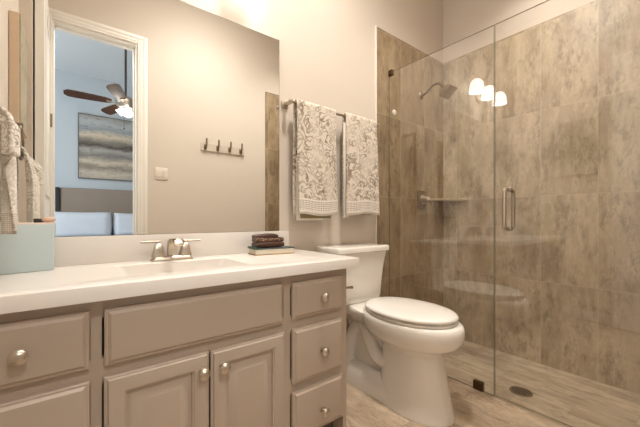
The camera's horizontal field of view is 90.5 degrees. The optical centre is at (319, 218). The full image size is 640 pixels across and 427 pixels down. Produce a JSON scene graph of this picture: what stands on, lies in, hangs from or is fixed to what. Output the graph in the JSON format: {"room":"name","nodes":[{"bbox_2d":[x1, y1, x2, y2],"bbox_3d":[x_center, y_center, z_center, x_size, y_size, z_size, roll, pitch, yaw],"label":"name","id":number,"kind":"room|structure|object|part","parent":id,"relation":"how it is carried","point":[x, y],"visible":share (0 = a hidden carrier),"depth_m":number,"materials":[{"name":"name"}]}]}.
{"room":"bathroom","nodes":[
{"label":"bathroom","id":0,"kind":"room"},
{"bbox_2d":[64,0,442,331],"bbox_3d":[-0.054,-0.510,1.942,2.997,3.150,0.120,0,0,-38],"label":"wall","id":1,"kind":"structure","parent":0,"point":[327,47],"depth_m":1.95,"materials":[{"name":"paint"}]},
{"bbox_2d":[0,0,278,236],"bbox_3d":[-0.659,-0.452,1.385,1.110,1.036,0.006,0,0,-38],"label":"wall mirror","id":2,"kind":"object","parent":1,"relation":"attached to","point":[133,117],"visible":1,"depth_m":1.31,"materials":[{"name":"clear mirror"}]},
{"bbox_2d":[54,231,288,266],"bbox_3d":[-0.634,0.121,1.395,1.163,0.106,0.021,0,0,-38],"label":"backsplash","id":3,"kind":"structure","parent":1,"relation":"attached to","point":[84,250],"depth_m":1.29,"materials":[{"name":"white stone"}]},
{"bbox_2d":[281,99,379,126],"bbox_3d":[0.096,-0.627,1.934,0.725,0.040,0.078,0,0,-38],"label":"towel bar","id":4,"kind":"object","parent":1,"relation":"attached to","point":[284,104],"visible":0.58,"depth_m":1.74,"materials":[{"name":"silver metal"}]},
{"bbox_3d":[-0.173,-0.627,1.722,0.040,0.040,0.078,0,0,-38],"label":"post","id":5,"kind":"part","parent":4,"relation":"part of","materials":[{"name":"silver metal"}]},
{"bbox_2d":[293,99,337,219],"bbox_3d":[-0.019,-0.319,1.796,0.282,0.658,0.070,0,0,-38],"label":"hand towel","id":6,"kind":"object","parent":4,"relation":"hanging from","point":[314,125],"visible":1,"depth_m":1.76,"materials":[{"name":"beige fabric"}]},
{"bbox_2d":[341,113,379,217],"bbox_3d":[0.260,-0.327,2.016,0.292,0.644,0.070,0,0,-38],"label":"hand towel","id":7,"kind":"object","parent":4,"relation":"hanging from","point":[360,173],"visible":0.99,"depth_m":1.98,"materials":[{"name":"beige fabric"}]},
{"bbox_2d":[375,25,376,243],"bbox_3d":[0.389,-0.189,2.207,0.007,2.308,0.012,0,0,-38],"label":"trim","id":8,"kind":"structure","parent":1,"relation":"attached to","point":[375,25],"depth_m":2.20,"materials":[{"name":"paint"}]},
{"bbox_2d":[377,27,442,305],"bbox_3d":[0.730,-0.141,2.477,0.863,2.392,0.010,0,0,-38],"label":"shower tile","id":9,"kind":"structure","parent":1,"relation":"attached to","point":[416,128],"depth_m":2.44,"materials":[{"name":"brown tile"}]},
{"bbox_2d":[417,190,432,208],"bbox_3d":[0.834,-0.148,2.505,0.119,0.146,0.076,0,0,-38],"label":"shower valve","id":10,"kind":"object","parent":9,"relation":"attached to","point":[422,199],"visible":1,"depth_m":2.50,"materials":[{"name":"silver metal"}]},
{"bbox_3d":[0.813,-0.148,2.530,0.117,0.146,0.011,0,0,-38],"label":"trim plate","id":11,"kind":"part","parent":10,"relation":"part of","materials":[{"name":"silver metal"}]},
{"bbox_2d":[419,82,456,99],"bbox_3d":[0.893,-0.970,2.422,0.100,0.141,0.277,0,0,-38],"label":"shower head","id":12,"kind":"object","parent":9,"relation":"attached to","point":[447,91],"visible":1,"depth_m":2.35,"materials":[{"name":"silver metal"}]},
{"bbox_3d":[0.870,-1.006,2.453,0.019,0.070,0.198,0,0,-38],"label":"shower arm","id":13,"kind":"part","parent":12,"relation":"part of","materials":[{"name":"silver metal"}]},
{"bbox_2d":[388,25,493,395],"bbox_3d":[0.723,-0.050,2.005,0.024,2.027,0.721,0,0,-38],"label":"screen","id":14,"kind":"object","parent":9,"relation":"attached to","point":[477,384],"visible":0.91,"depth_m":2.26,"materials":[{"name":"clear glass"}]},
{"bbox_2d":[430,198,468,200],"bbox_3d":[1.045,-0.157,2.575,0.227,0.020,0.225,0,0,-38],"label":"corner shelf","id":15,"kind":"object","parent":9,"relation":"attached to","point":[432,199],"visible":0.87,"depth_m":2.58,"materials":[{"name":"stone"}]},
{"bbox_2d":[346,341,639,426],"bbox_3d":[0.447,1.015,1.306,2.957,0.100,1.740,0,0,-38],"label":"floor","id":16,"kind":"structure","parent":0,"point":[573,400],"depth_m":1.70,"materials":[{"name":"tile"}]},
{"bbox_2d":[0,269,345,426],"bbox_3d":[-0.474,0.589,1.203,1.175,0.752,0.516,0,0,-38],"label":"vanity cabinet","id":17,"kind":"object","parent":16,"relation":"on","point":[271,352],"visible":0.98,"depth_m":0.97,"materials":[{"name":"beige paint"}]},
{"bbox_3d":[-0.689,0.317,0.724,0.035,0.035,0.029,0,0,-38],"label":"knob","id":18,"kind":"part","parent":17,"relation":"part of","materials":[{"name":"silver metal"}]},
{"bbox_3d":[-0.696,0.530,0.750,0.244,0.213,0.020,0,0,-38],"label":"drawer","id":19,"kind":"part","parent":17,"relation":"part of","materials":[{"name":"beige paint"}]},
{"bbox_3d":[-0.696,0.317,0.750,0.244,0.151,0.020,0,0,-38],"label":"drawer","id":20,"kind":"part","parent":17,"relation":"part of","materials":[{"name":"beige paint"}]},
{"bbox_3d":[-0.467,0.638,0.931,0.278,0.429,0.020,0,0,-38],"label":"cabinet door","id":21,"kind":"part","parent":17,"relation":"part of","materials":[{"name":"beige paint"}]},
{"bbox_2d":[0,231,358,313],"bbox_3d":[-0.461,0.186,1.223,1.222,0.237,0.506,0,0,-38],"label":"countertop","id":22,"kind":"structure","parent":17,"relation":"on","point":[87,269],"depth_m":1.15,"materials":[{"name":"white stone"}]},
{"bbox_2d":[0,219,53,274],"bbox_3d":[-0.968,0.086,1.022,0.060,0.173,0.162,0,0,38],"label":"storage box","id":23,"kind":"object","parent":22,"relation":"on","point":[31,249],"depth_m":1.02,"materials":[{"name":"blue paint"}]},
{"bbox_3d":[-0.968,0.017,1.022,0.058,0.006,0.160,0,0,38],"label":"lid","id":24,"kind":"part","parent":23,"relation":"part of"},
{"bbox_3d":[-0.945,0.007,1.060,0.020,0.014,0.020,0,0,-38],"label":"bottle cap","id":25,"kind":"part","parent":23,"relation":"part of","materials":[{"name":"black plastic"}]},
{"bbox_2d":[140,238,200,261],"bbox_3d":[-0.584,0.126,1.282,0.232,0.094,0.166,0,0,-38],"label":"faucet","id":26,"kind":"object","parent":22,"relation":"on","point":[158,255],"visible":1,"depth_m":1.30,"materials":[{"name":"silver metal"}]},
{"bbox_3d":[-0.682,0.095,1.277,0.072,0.008,0.013,0,0,-38],"label":"lever","id":27,"kind":"part","parent":26,"relation":"part of","materials":[{"name":"silver metal"}]},
{"bbox_3d":[-0.660,0.127,1.294,0.047,0.058,0.040,0,0,-38],"label":"handle","id":28,"kind":"part","parent":26,"relation":"part of","materials":[{"name":"silver metal"}]},
{"bbox_3d":[-0.580,0.117,1.278,0.038,0.077,0.156,0,0,-38],"label":"spout","id":29,"kind":"part","parent":26,"relation":"part of","materials":[{"name":"silver metal"}]},
{"bbox_3d":[-0.578,0.127,1.359,0.047,0.058,0.040,0,0,-38],"label":"handle","id":30,"kind":"part","parent":26,"relation":"part of","materials":[{"name":"silver metal"}]},
{"bbox_3d":[-0.556,0.095,1.376,0.072,0.008,0.013,0,0,-38],"label":"lever","id":31,"kind":"part","parent":26,"relation":"part of","materials":[{"name":"silver metal"}]},
{"bbox_2d":[118,259,247,275],"bbox_3d":[-0.501,0.241,1.177,0.403,0.128,0.261,0,0,-38],"label":"sink basin","id":32,"kind":"object","parent":22,"relation":"in","point":[195,264],"depth_m":1.27,"materials":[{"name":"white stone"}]},
{"bbox_2d":[248,246,294,255],"bbox_3d":[-0.241,0.154,1.566,0.210,0.037,0.100,0,0,-32],"label":"book","id":33,"kind":"object","parent":22,"relation":"on","point":[256,251],"visible":0.94,"depth_m":1.52,"materials":[{"name":"white paper"}]},
{"bbox_2d":[252,233,283,247],"bbox_3d":[-0.255,0.107,1.557,0.145,0.068,0.068,0,0,-32],"label":"pouch","id":34,"kind":"object","parent":33,"relation":"on","point":[267,240],"visible":0.99,"depth_m":1.53,"materials":[{"name":"brown fabric"}]},
{"bbox_3d":[-0.358,0.318,1.016,0.553,0.152,0.020,0,0,-38],"label":"false drawer","id":35,"kind":"part","parent":17,"relation":"part of","materials":[{"name":"beige paint"}]},
{"bbox_3d":[-0.359,0.483,0.984,0.035,0.035,0.029,0,0,-38],"label":"knob","id":36,"kind":"part","parent":17,"relation":"part of","materials":[{"name":"silver metal"}]},
{"bbox_3d":[-0.307,0.483,1.025,0.035,0.035,0.029,0,0,-38],"label":"knob","id":37,"kind":"part","parent":17,"relation":"part of","materials":[{"name":"silver metal"}]},
{"bbox_3d":[-0.244,0.639,1.106,0.277,0.427,0.020,0,0,-38],"label":"cabinet door","id":38,"kind":"part","parent":17,"relation":"part of","materials":[{"name":"beige paint"}]},
{"bbox_3d":[-0.005,0.760,1.294,0.256,0.185,0.020,0,0,-38],"label":"drawer","id":39,"kind":"part","parent":17,"relation":"part of","materials":[{"name":"beige paint"}]},
{"bbox_3d":[-0.005,0.532,1.294,0.256,0.213,0.020,0,0,-38],"label":"drawer","id":40,"kind":"part","parent":17,"relation":"part of","materials":[{"name":"beige paint"}]},
{"bbox_3d":[-0.005,0.318,1.294,0.256,0.141,0.020,0,0,-38],"label":"drawer","id":41,"kind":"part","parent":17,"relation":"part of","materials":[{"name":"beige paint"}]},
{"bbox_3d":[-0.035,0.589,1.581,0.018,0.752,0.466,0,0,-38],"label":"panel","id":42,"kind":"part","parent":17,"relation":"part of","materials":[{"name":"beige paint"}]},
{"bbox_3d":[0.022,0.783,1.284,0.035,0.035,0.029,0,0,-38],"label":"knob","id":43,"kind":"part","parent":17,"relation":"part of","materials":[{"name":"silver metal"}]},
{"bbox_3d":[0.022,0.539,1.284,0.035,0.035,0.029,0,0,-38],"label":"knob","id":44,"kind":"part","parent":17,"relation":"part of","materials":[{"name":"silver metal"}]},
{"bbox_3d":[0.022,0.319,1.284,0.035,0.035,0.029,0,0,-38],"label":"knob","id":45,"kind":"part","parent":17,"relation":"part of","materials":[{"name":"silver metal"}]},
{"bbox_2d":[317,243,464,426],"bbox_3d":[0.384,0.565,1.721,0.445,0.801,0.758,0,0,-38],"label":"toilet","id":46,"kind":"object","parent":16,"relation":"on","point":[396,347],"visible":0.94,"depth_m":1.60,"materials":[{"name":"white ceramic"}]},
{"bbox_3d":[0.209,0.182,1.934,0.434,0.036,0.206,0,0,-38],"label":"tank lid","id":47,"kind":"part","parent":46,"relation":"part of","materials":[{"name":"white ceramic"}]},
{"bbox_3d":[0.207,0.350,1.937,0.416,0.298,0.188,0,0,-38],"label":"tank","id":48,"kind":"part","parent":46,"relation":"part of","materials":[{"name":"white ceramic"}]},
{"bbox_3d":[0.474,0.501,1.670,0.360,0.012,0.493,0,0,-38],"label":"seat","id":49,"kind":"part","parent":46,"relation":"part of","materials":[{"name":"white plastic"}]},
{"bbox_3d":[0.471,0.476,1.673,0.364,0.025,0.507,0,0,-38],"label":"seat lid","id":50,"kind":"part","parent":46,"relation":"part of","materials":[{"name":"white plastic"}]},
{"bbox_2d":[509,386,532,396],"bbox_3d":[1.127,0.971,1.778,0.112,0.010,0.112,0,0,-38],"label":"floor drain","id":51,"kind":"object","parent":16,"relation":"on","point":[518,390],"visible":1,"depth_m":1.77,"materials":[{"name":"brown metal"}]},
{"bbox_2d":[443,0,594,62],"bbox_3d":[1.577,-0.510,2.195,0.120,3.150,1.500,0,0,-38],"label":"wall","id":52,"kind":"structure","parent":0,"point":[462,19],"depth_m":2.45,"materials":[{"name":"paint"}]},
{"bbox_2d":[443,0,639,393],"bbox_3d":[1.526,-0.141,2.155,0.010,2.392,1.480,0,0,-38],"label":"shower tile","id":53,"kind":"structure","parent":52,"relation":"attached to","point":[548,111],"depth_m":2.11,"materials":[{"name":"beige tile"}]},
{"bbox_3d":[0.948,-0.510,0.669,2.997,3.150,0.120,0,0,-38],"label":"wall","id":54,"kind":"structure","parent":0,"visible":0},
{"bbox_3d":[1.628,-0.141,1.288,0.922,2.392,0.010,0,0,-38],"label":"shower tile","id":55,"kind":"structure","parent":54,"relation":"attached to","visible":0},
{"bbox_2d":[495,0,571,426],"bbox_3d":[1.181,-0.047,1.422,0.132,2.008,0.753,0,0,-38],"label":"shower door","id":56,"kind":"structure","parent":55,"relation":"attached to","point":[506,189],"depth_m":1.63,"materials":[{"name":"clear glass"}]},
{"bbox_3d":[0.991,-0.050,1.663,0.132,0.234,0.028,0,0,-38],"label":"pull handle","id":57,"kind":"part","parent":56,"relation":"part of","materials":[{"name":"silver metal"}]},
{"bbox_3d":[-0.684,-0.510,0.416,0.120,3.150,1.500,0,0,-38],"label":"wall","id":58,"kind":"structure","parent":0,"visible":0},
{"bbox_3d":[-0.839,-0.337,0.759,0.060,0.174,0.150,0,0,-38],"label":"towel ring","id":59,"kind":"object","parent":58,"relation":"attached to","visible":0},
{"bbox_2d":[0,105,19,233],"bbox_3d":[-0.808,-0.132,0.783,0.108,0.344,0.193,0,0,-38],"label":"towel","id":60,"kind":"object","parent":59,"relation":"hanging from","point":[9,130],"visible":1,"depth_m":0.79,"materials":[{"name":"beige fabric"}]}
]}

